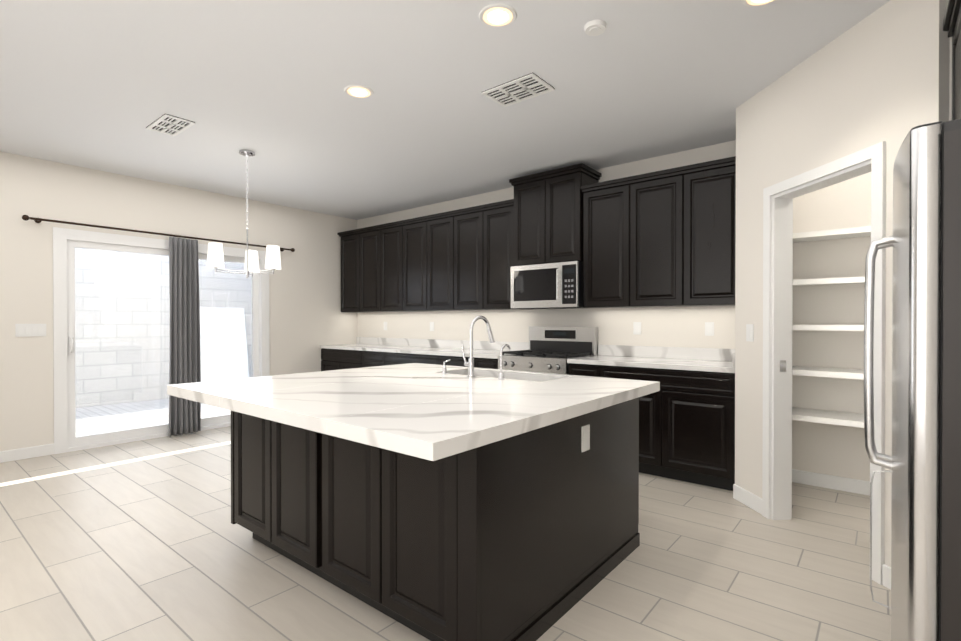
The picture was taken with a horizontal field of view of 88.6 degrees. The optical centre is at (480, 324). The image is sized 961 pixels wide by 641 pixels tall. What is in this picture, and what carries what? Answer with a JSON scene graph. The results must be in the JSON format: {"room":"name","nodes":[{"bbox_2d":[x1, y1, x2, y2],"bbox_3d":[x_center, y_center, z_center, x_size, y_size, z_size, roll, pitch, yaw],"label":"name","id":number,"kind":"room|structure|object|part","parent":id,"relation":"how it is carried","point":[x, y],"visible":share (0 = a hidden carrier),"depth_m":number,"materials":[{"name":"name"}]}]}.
{"room":"kitchen","nodes":[
{"label":"kitchen","id":0,"kind":"room"},
{"bbox_2d":[0,151,356,450],"bbox_3d":[-3.854,-0.154,4.906,0.150,2.740,6.550,0,0,39],"label":"wall","id":1,"kind":"structure","parent":0,"point":[307,317],"depth_m":5.01,"materials":[{"name":"paint"}]},
{"bbox_2d":[0,444,53,462],"bbox_3d":[-4.853,1.174,3.560,0.014,0.100,2.730,0,0,39],"label":"baseboard","id":2,"kind":"structure","parent":1,"relation":"attached to","point":[43,450],"depth_m":4.46,"materials":[{"name":"white wood"}]},
{"bbox_2d":[15,324,45,336],"bbox_3d":[-4.095,0.056,4.486,0.008,0.109,0.204,0,0,39],"label":"light switch","id":3,"kind":"object","parent":1,"relation":"attached to","point":[24,330],"depth_m":4.48,"materials":[{"name":"white plastic"}]},
{"bbox_2d":[22,215,294,436],"bbox_3d":[-3.260,0.108,5.409,0.131,2.181,2.622,0,0,39],"label":"curtain","id":4,"kind":"object","parent":1,"relation":"attached to","point":[185,367],"visible":0.94,"depth_m":5.38,"materials":[{"name":"grey fabric"}]},
{"bbox_3d":[-3.245,0.129,5.398,0.094,2.138,0.324,0,0,39],"label":"curtain panel","id":5,"kind":"part","parent":4,"relation":"part of","materials":[{"name":"grey fabric"}]},
{"bbox_2d":[53,227,269,453],"bbox_3d":[-3.369,0.150,5.447,0.180,2.125,2.090,0,0,39],"label":"sliding glass door","id":6,"kind":"structure","parent":1,"relation":"in","point":[66,242],"depth_m":4.99,"materials":[{"name":"clear glass"}]},
{"bbox_2d":[0,0,889,219],"bbox_3d":[-1.108,-1.572,2.687,7.300,0.120,6.600,0,0,39],"label":"ceiling","id":7,"kind":"structure","parent":0,"point":[101,85],"depth_m":3.12,"materials":[{"name":"paint"}]},
{"bbox_2d":[146,114,194,135],"bbox_3d":[-2.360,-1.511,3.748,0.400,0.012,0.200,0,0,39],"label":"ceiling vent","id":8,"kind":"object","parent":7,"relation":"in","point":[167,124],"depth_m":3.73,"materials":[{"name":"grey metal"}]},
{"bbox_2d":[207,149,280,277],"bbox_3d":[-2.086,-0.961,4.293,0.581,1.115,0.537,0,0,39],"label":"chandelier","id":9,"kind":"object","parent":7,"relation":"hanging from","point":[215,258],"visible":1,"depth_m":4.26,"materials":[{"name":"white glass"}]},
{"bbox_2d":[344,84,373,97],"bbox_3d":[-0.791,-1.510,3.203,0.187,0.009,0.187,0,0,-6],"label":"recessed light","id":10,"kind":"object","parent":7,"relation":"in","point":[357,91],"depth_m":3.19,"materials":[{"name":"white"}]},
{"bbox_2d":[479,3,516,27],"bbox_3d":[0.085,-1.505,2.410,0.187,0.009,0.187,0,0,-6],"label":"recessed light","id":11,"kind":"object","parent":7,"relation":"in","point":[497,15],"depth_m":2.40,"materials":[{"name":"white"}]},
{"bbox_2d":[481,73,554,106],"bbox_3d":[0.241,-1.508,3.187,0.400,0.012,0.260,0,0,39],"label":"ceiling vent","id":12,"kind":"object","parent":7,"relation":"in","point":[522,88],"depth_m":3.17,"materials":[{"name":"grey metal"}]},
{"bbox_2d":[584,19,606,35],"bbox_3d":[0.581,-1.497,2.496,0.112,0.026,0.112,0,0,39],"label":"smoke detector","id":13,"kind":"object","parent":7,"relation":"attached to","point":[596,27],"visible":0.96,"depth_m":2.47,"materials":[{"name":"white plastic"}]},
{"bbox_2d":[741,0,775,6],"bbox_3d":[1.296,-1.504,2.248,0.187,0.009,0.187,0,0,-6],"label":"recessed light","id":14,"kind":"object","parent":7,"relation":"in","point":[751,3],"depth_m":2.30,"materials":[{"name":"white"}]},
{"bbox_2d":[0,426,890,640],"bbox_3d":[-1.108,1.278,2.704,7.300,0.100,6.600,0,0,39],"label":"floor","id":15,"kind":"structure","parent":0,"point":[145,540],"depth_m":2.47,"materials":[{"name":"tile"}]},
{"bbox_2d":[321,349,359,370],"bbox_3d":[-1.661,0.768,6.751,0.901,0.874,0.617,0,0,39],"label":"base cabinet","id":16,"kind":"object","parent":15,"relation":"on","point":[331,359],"depth_m":6.52,"materials":[{"name":"black wood"}]},
{"bbox_2d":[320,345,515,360],"bbox_3d":[-0.824,0.314,6.056,3.075,0.038,0.632,0,0,39],"label":"countertop","id":17,"kind":"structure","parent":16,"relation":"on","point":[493,353],"depth_m":5.79,"materials":[{"name":"white stone"}]},
{"bbox_2d":[360,349,383,367],"bbox_3d":[-1.138,0.771,6.325,0.449,0.874,0.617,0,0,39],"label":"base cabinet","id":18,"kind":"object","parent":15,"relation":"on","point":[362,352],"depth_m":6.11,"materials":[{"name":"black wood"}]},
{"bbox_2d":[384,353,439,365],"bbox_3d":[-0.616,0.773,5.898,0.900,0.874,0.617,0,0,39],"label":"base cabinet","id":19,"kind":"object","parent":15,"relation":"on","point":[389,358],"depth_m":5.67,"materials":[{"name":"black wood"}]},
{"bbox_2d":[231,396,640,640],"bbox_3d":[-0.259,0.796,2.771,1.818,0.863,1.430,0,0,39],"label":"kitchen island","id":20,"kind":"object","parent":15,"relation":"on","point":[443,502],"depth_m":2.02,"materials":[{"name":"black wood"}]},
{"bbox_2d":[167,364,466,406],"bbox_3d":[-0.836,0.337,3.047,0.620,0.050,1.756,0,0,39],"label":"island countertop","id":21,"kind":"structure","parent":20,"relation":"on","point":[207,392],"depth_m":2.71,"materials":[{"name":"white stone"}]},
{"bbox_2d":[463,372,526,379],"bbox_3d":[0.122,0.468,3.083,0.844,0.237,0.365,0,0,39],"label":"sink","id":22,"kind":"object","parent":21,"relation":"in","point":[464,373],"depth_m":3.22,"materials":[{"name":"silver metal"}]},
{"bbox_2d":[219,368,566,435],"bbox_3d":[-0.278,0.340,2.592,0.820,0.050,1.756,0,0,39],"label":"island countertop","id":23,"kind":"structure","parent":20,"relation":"on","point":[309,408],"depth_m":2.22,"materials":[{"name":"white stone"}]},
{"bbox_2d":[439,360,450,375],"bbox_3d":[-0.213,0.267,3.082,0.028,0.090,0.065,0,0,39],"label":"soap dispenser","id":24,"kind":"object","parent":23,"relation":"on","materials":[{"name":"silver metal"}]},
{"bbox_2d":[461,316,494,375],"bbox_3d":[-0.010,0.130,3.016,0.094,0.364,0.244,0,0,39],"label":"faucet","id":25,"kind":"object","parent":23,"relation":"on","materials":[{"name":"silver metal"}]},
{"bbox_2d":[495,344,510,379],"bbox_3d":[0.140,0.213,2.804,0.032,0.200,0.105,0,0,39],"label":"faucet","id":26,"kind":"object","parent":23,"relation":"on","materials":[{"name":"silver metal"}]},
{"bbox_2d":[327,376,658,463],"bbox_3d":[0.233,0.342,2.175,0.500,0.050,1.756,0,0,39],"label":"island countertop","id":27,"kind":"structure","parent":20,"relation":"on","point":[432,430],"depth_m":1.76,"materials":[{"name":"white stone"}]},
{"bbox_2d":[440,357,475,367],"bbox_3d":[-0.064,0.776,5.447,0.525,0.874,0.617,0,0,39],"label":"base cabinet","id":28,"kind":"object","parent":15,"relation":"on","point":[454,361],"depth_m":5.21,"materials":[{"name":"black wood"}]},
{"bbox_2d":[476,357,497,368],"bbox_3d":[0.256,0.777,5.186,0.300,0.874,0.617,0,0,39],"label":"base cabinet","id":29,"kind":"object","parent":15,"relation":"on","point":[481,362],"depth_m":4.95,"materials":[{"name":"black wood"}]},
{"bbox_2d":[498,326,597,374],"bbox_3d":[0.646,0.621,4.816,0.758,1.190,0.691,0,0,39],"label":"range","id":30,"kind":"object","parent":15,"relation":"on","point":[552,349],"visible":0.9,"depth_m":4.81,"materials":[{"name":"silver metal"}]},
{"bbox_2d":[568,365,598,376],"bbox_3d":[1.085,0.781,4.509,0.301,0.874,0.617,0,0,39],"label":"base cabinet","id":31,"kind":"object","parent":15,"relation":"on","point":[581,370],"depth_m":4.26,"materials":[{"name":"black wood"}]},
{"bbox_2d":[599,365,734,490],"bbox_3d":[1.608,0.784,4.082,1.049,0.874,0.617,0,0,39],"label":"base cabinet","id":32,"kind":"object","parent":15,"relation":"on","point":[687,422],"depth_m":3.73,"materials":[{"name":"black wood"}]},
{"bbox_2d":[567,353,734,372],"bbox_3d":[1.486,0.325,4.169,1.350,0.038,0.632,0,0,39],"label":"countertop","id":33,"kind":"structure","parent":32,"relation":"on","point":[627,362],"depth_m":3.99,"materials":[{"name":"white stone"}]},
{"bbox_2d":[864,119,960,640],"bbox_3d":[1.729,0.342,1.531,0.848,1.786,0.910,0,0,39],"label":"fridge","id":34,"kind":"object","parent":15,"relation":"on","point":[922,463],"visible":1,"depth_m":1.36,"materials":[{"name":"silver metal"}]},
{"bbox_2d":[357,140,870,480],"bbox_3d":[0.900,-0.155,5.155,7.300,2.740,0.150,0,0,39],"label":"wall","id":35,"kind":"structure","parent":0,"point":[832,449],"depth_m":3.79,"materials":[{"name":"paint"}]},
{"bbox_2d":[337,232,360,311],"bbox_3d":[-1.704,-0.714,6.955,0.435,1.093,0.342,0,0,39],"label":"upper cabinet","id":36,"kind":"object","parent":35,"relation":"attached to","point":[350,241],"depth_m":6.81,"materials":[{"name":"brown wood"}]},
{"bbox_2d":[361,228,380,311],"bbox_3d":[-1.367,-0.713,6.680,0.435,1.093,0.342,0,0,39],"label":"upper cabinet","id":37,"kind":"object","parent":35,"relation":"attached to","point":[370,237],"depth_m":6.53,"materials":[{"name":"brown wood"}]},
{"bbox_2d":[381,224,400,311],"bbox_3d":[-1.032,-0.711,6.407,0.430,1.093,0.342,0,0,39],"label":"upper cabinet","id":38,"kind":"object","parent":35,"relation":"attached to","point":[390,233],"depth_m":6.28,"materials":[{"name":"brown wood"}]},
{"bbox_2d":[401,216,424,311],"bbox_3d":[-0.699,-0.710,6.135,0.430,1.093,0.342,0,0,39],"label":"upper cabinet","id":39,"kind":"object","parent":35,"relation":"attached to","point":[412,231],"depth_m":6.02,"materials":[{"name":"brown wood"}]},
{"bbox_2d":[430,322,433,330],"bbox_3d":[-0.622,0.028,6.296,0.072,0.115,0.008,0,0,39],"label":"electrical outlet plate","id":40,"kind":"object","parent":35,"relation":"attached to","point":[431,323],"depth_m":6.29,"materials":[{"name":"white plastic"}]},
{"bbox_2d":[425,212,452,311],"bbox_3d":[-0.366,-0.708,5.863,0.430,1.093,0.342,0,0,39],"label":"upper cabinet","id":41,"kind":"object","parent":35,"relation":"attached to","point":[438,229],"depth_m":5.74,"materials":[{"name":"brown wood"}]},
{"bbox_2d":[356,337,528,350],"bbox_3d":[-0.630,0.243,6.292,3.075,0.102,0.021,0,0,39],"label":"backsplash","id":42,"kind":"structure","parent":35,"relation":"attached to","point":[431,344],"depth_m":6.14,"materials":[{"name":"white stone"}]},
{"bbox_2d":[453,208,484,310],"bbox_3d":[-0.033,-0.706,5.591,0.430,1.093,0.342,0,0,39],"label":"upper cabinet","id":43,"kind":"object","parent":35,"relation":"attached to","point":[469,225],"depth_m":5.45,"materials":[{"name":"brown wood"}]},
{"bbox_2d":[485,200,532,309],"bbox_3d":[0.296,-0.705,5.322,0.420,1.093,0.342,0,0,39],"label":"upper cabinet","id":44,"kind":"object","parent":35,"relation":"attached to","point":[498,217],"depth_m":5.19,"materials":[{"name":"brown wood"}]},
{"bbox_2d":[513,176,544,265],"bbox_3d":[0.599,-1.016,5.051,0.380,0.852,0.377,0,0,39],"label":"upper cabinet","id":45,"kind":"object","parent":35,"relation":"attached to","point":[529,193],"depth_m":4.90,"materials":[{"name":"brown wood"}]},
{"bbox_2d":[545,168,600,263],"bbox_3d":[0.893,-1.015,4.810,0.380,0.852,0.377,0,0,39],"label":"upper cabinet","id":46,"kind":"object","parent":35,"relation":"attached to","point":[563,188],"depth_m":4.66,"materials":[{"name":"brown wood"}]},
{"bbox_2d":[511,261,583,308],"bbox_3d":[0.715,-0.371,4.895,0.752,0.426,0.473,0,0,39],"label":"microwave","id":47,"kind":"object","parent":46,"relation":"attached to","point":[559,285],"visible":0.96,"depth_m":4.71,"materials":[{"name":"silver metal"}]},
{"bbox_2d":[581,180,628,307],"bbox_3d":[1.229,-0.701,4.560,0.450,1.093,0.342,0,0,39],"label":"upper cabinet","id":48,"kind":"object","parent":35,"relation":"attached to","point":[604,207],"depth_m":4.43,"materials":[{"name":"brown wood"}]},
{"bbox_2d":[633,322,640,334],"bbox_3d":[1.461,0.037,4.595,0.072,0.115,0.008,0,0,39],"label":"electrical outlet plate","id":49,"kind":"object","parent":35,"relation":"attached to","point":[636,325],"depth_m":4.59,"materials":[{"name":"white plastic"}]},
{"bbox_2d":[629,168,684,307],"bbox_3d":[1.578,-0.699,4.275,0.450,1.093,0.342,0,0,39],"label":"upper cabinet","id":50,"kind":"object","parent":35,"relation":"attached to","point":[665,238],"depth_m":4.13,"materials":[{"name":"brown wood"}]},
{"bbox_2d":[599,345,734,360],"bbox_3d":[1.680,0.254,4.405,1.350,0.102,0.021,0,0,39],"label":"backsplash","id":51,"kind":"structure","parent":35,"relation":"attached to","point":[607,350],"depth_m":4.41,"materials":[{"name":"white stone"}]},
{"bbox_2d":[705,322,713,335],"bbox_3d":[1.949,0.040,4.196,0.072,0.115,0.008,0,0,39],"label":"electrical outlet plate","id":52,"kind":"object","parent":35,"relation":"attached to","point":[709,326],"depth_m":4.19,"materials":[{"name":"white plastic"}]},
{"bbox_2d":[685,160,735,306],"bbox_3d":[1.926,-0.697,3.991,0.449,1.093,0.342,0,0,39],"label":"upper cabinet","id":53,"kind":"object","parent":35,"relation":"attached to","point":[710,189],"depth_m":3.87,"materials":[{"name":"brown wood"}]},
{"bbox_2d":[792,469,869,495],"bbox_3d":[2.912,1.174,3.413,1.570,0.100,0.014,0,0,39],"label":"baseboard","id":54,"kind":"structure","parent":35,"relation":"attached to","point":[798,476],"depth_m":3.66,"materials":[{"name":"white wood"}]},
{"bbox_2d":[735,0,949,566],"bbox_3d":[1.921,-0.142,2.779,0.120,2.740,1.390,0,0,-6],"label":"wall","id":55,"kind":"structure","parent":0,"point":[881,74],"depth_m":2.64,"materials":[{"name":"paint"}]},
{"bbox_2d":[731,353,734,368],"bbox_3d":[1.995,0.258,3.740,0.020,0.102,0.611,0,0,39],"label":"backsplash","id":56,"kind":"structure","parent":55,"relation":"attached to","point":[732,354],"depth_m":3.51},
{"bbox_2d":[746,324,753,341],"bbox_3d":[1.804,0.058,3.301,0.009,0.115,0.070,0,0,-6],"label":"light switch","id":57,"kind":"object","parent":55,"relation":"attached to","point":[749,327],"depth_m":3.29,"materials":[{"name":"white plastic"}]},
{"bbox_2d":[762,141,885,584],"bbox_3d":[1.925,0.183,2.744,0.156,2.090,0.835,0,0,-6],"label":"door frame","id":58,"kind":"structure","parent":55,"relation":"attached to","point":[777,341],"depth_m":3.08,"materials":[{"name":"white wood"}]},
{"bbox_2d":[949,37,951,120],"bbox_3d":[2.252,-0.137,1.943,0.742,2.740,0.120,0,0,39],"label":"wall","id":59,"kind":"structure","parent":0,"point":[950,97],"depth_m":2.08,"materials":[{"name":"paint"}]},
{"label":"outside","id":60,"kind":"structure","parent":0,"visible":0},
{"bbox_2d":[76,398,230,436],"bbox_3d":[-4.755,1.264,6.973,3.850,0.120,13.000,0,0,39],"label":"ground","id":61,"kind":"structure","parent":60,"point":[80,424],"depth_m":6.52,"materials":[{"name":"white concrete"}]},
{"bbox_2d":[75,248,251,407],"bbox_3d":[-5.511,-0.289,7.580,0.200,3.020,13.000,0,0,39],"label":"block wall","id":62,"kind":"structure","parent":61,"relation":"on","point":[139,324],"depth_m":7.57,"materials":[{"name":"white brick"}]},
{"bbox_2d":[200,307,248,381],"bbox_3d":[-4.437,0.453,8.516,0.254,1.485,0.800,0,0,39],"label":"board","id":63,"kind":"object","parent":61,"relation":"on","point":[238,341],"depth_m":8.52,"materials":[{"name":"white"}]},
{"bbox_3d":[1.606,-0.129,0.447,0.150,2.740,6.550,0,0,39],"label":"wall","id":64,"kind":"structure","parent":0,"visible":0},
{"bbox_2d":[943,0,960,119],"bbox_3d":[1.888,-0.915,1.459,0.690,0.700,1.074,0,0,39],"label":"upper cabinet","id":65,"kind":"object","parent":64,"relation":"attached to","point":[952,22],"visible":0.62,"depth_m":1.95,"materials":[{"name":"brown wood"}]}
]}

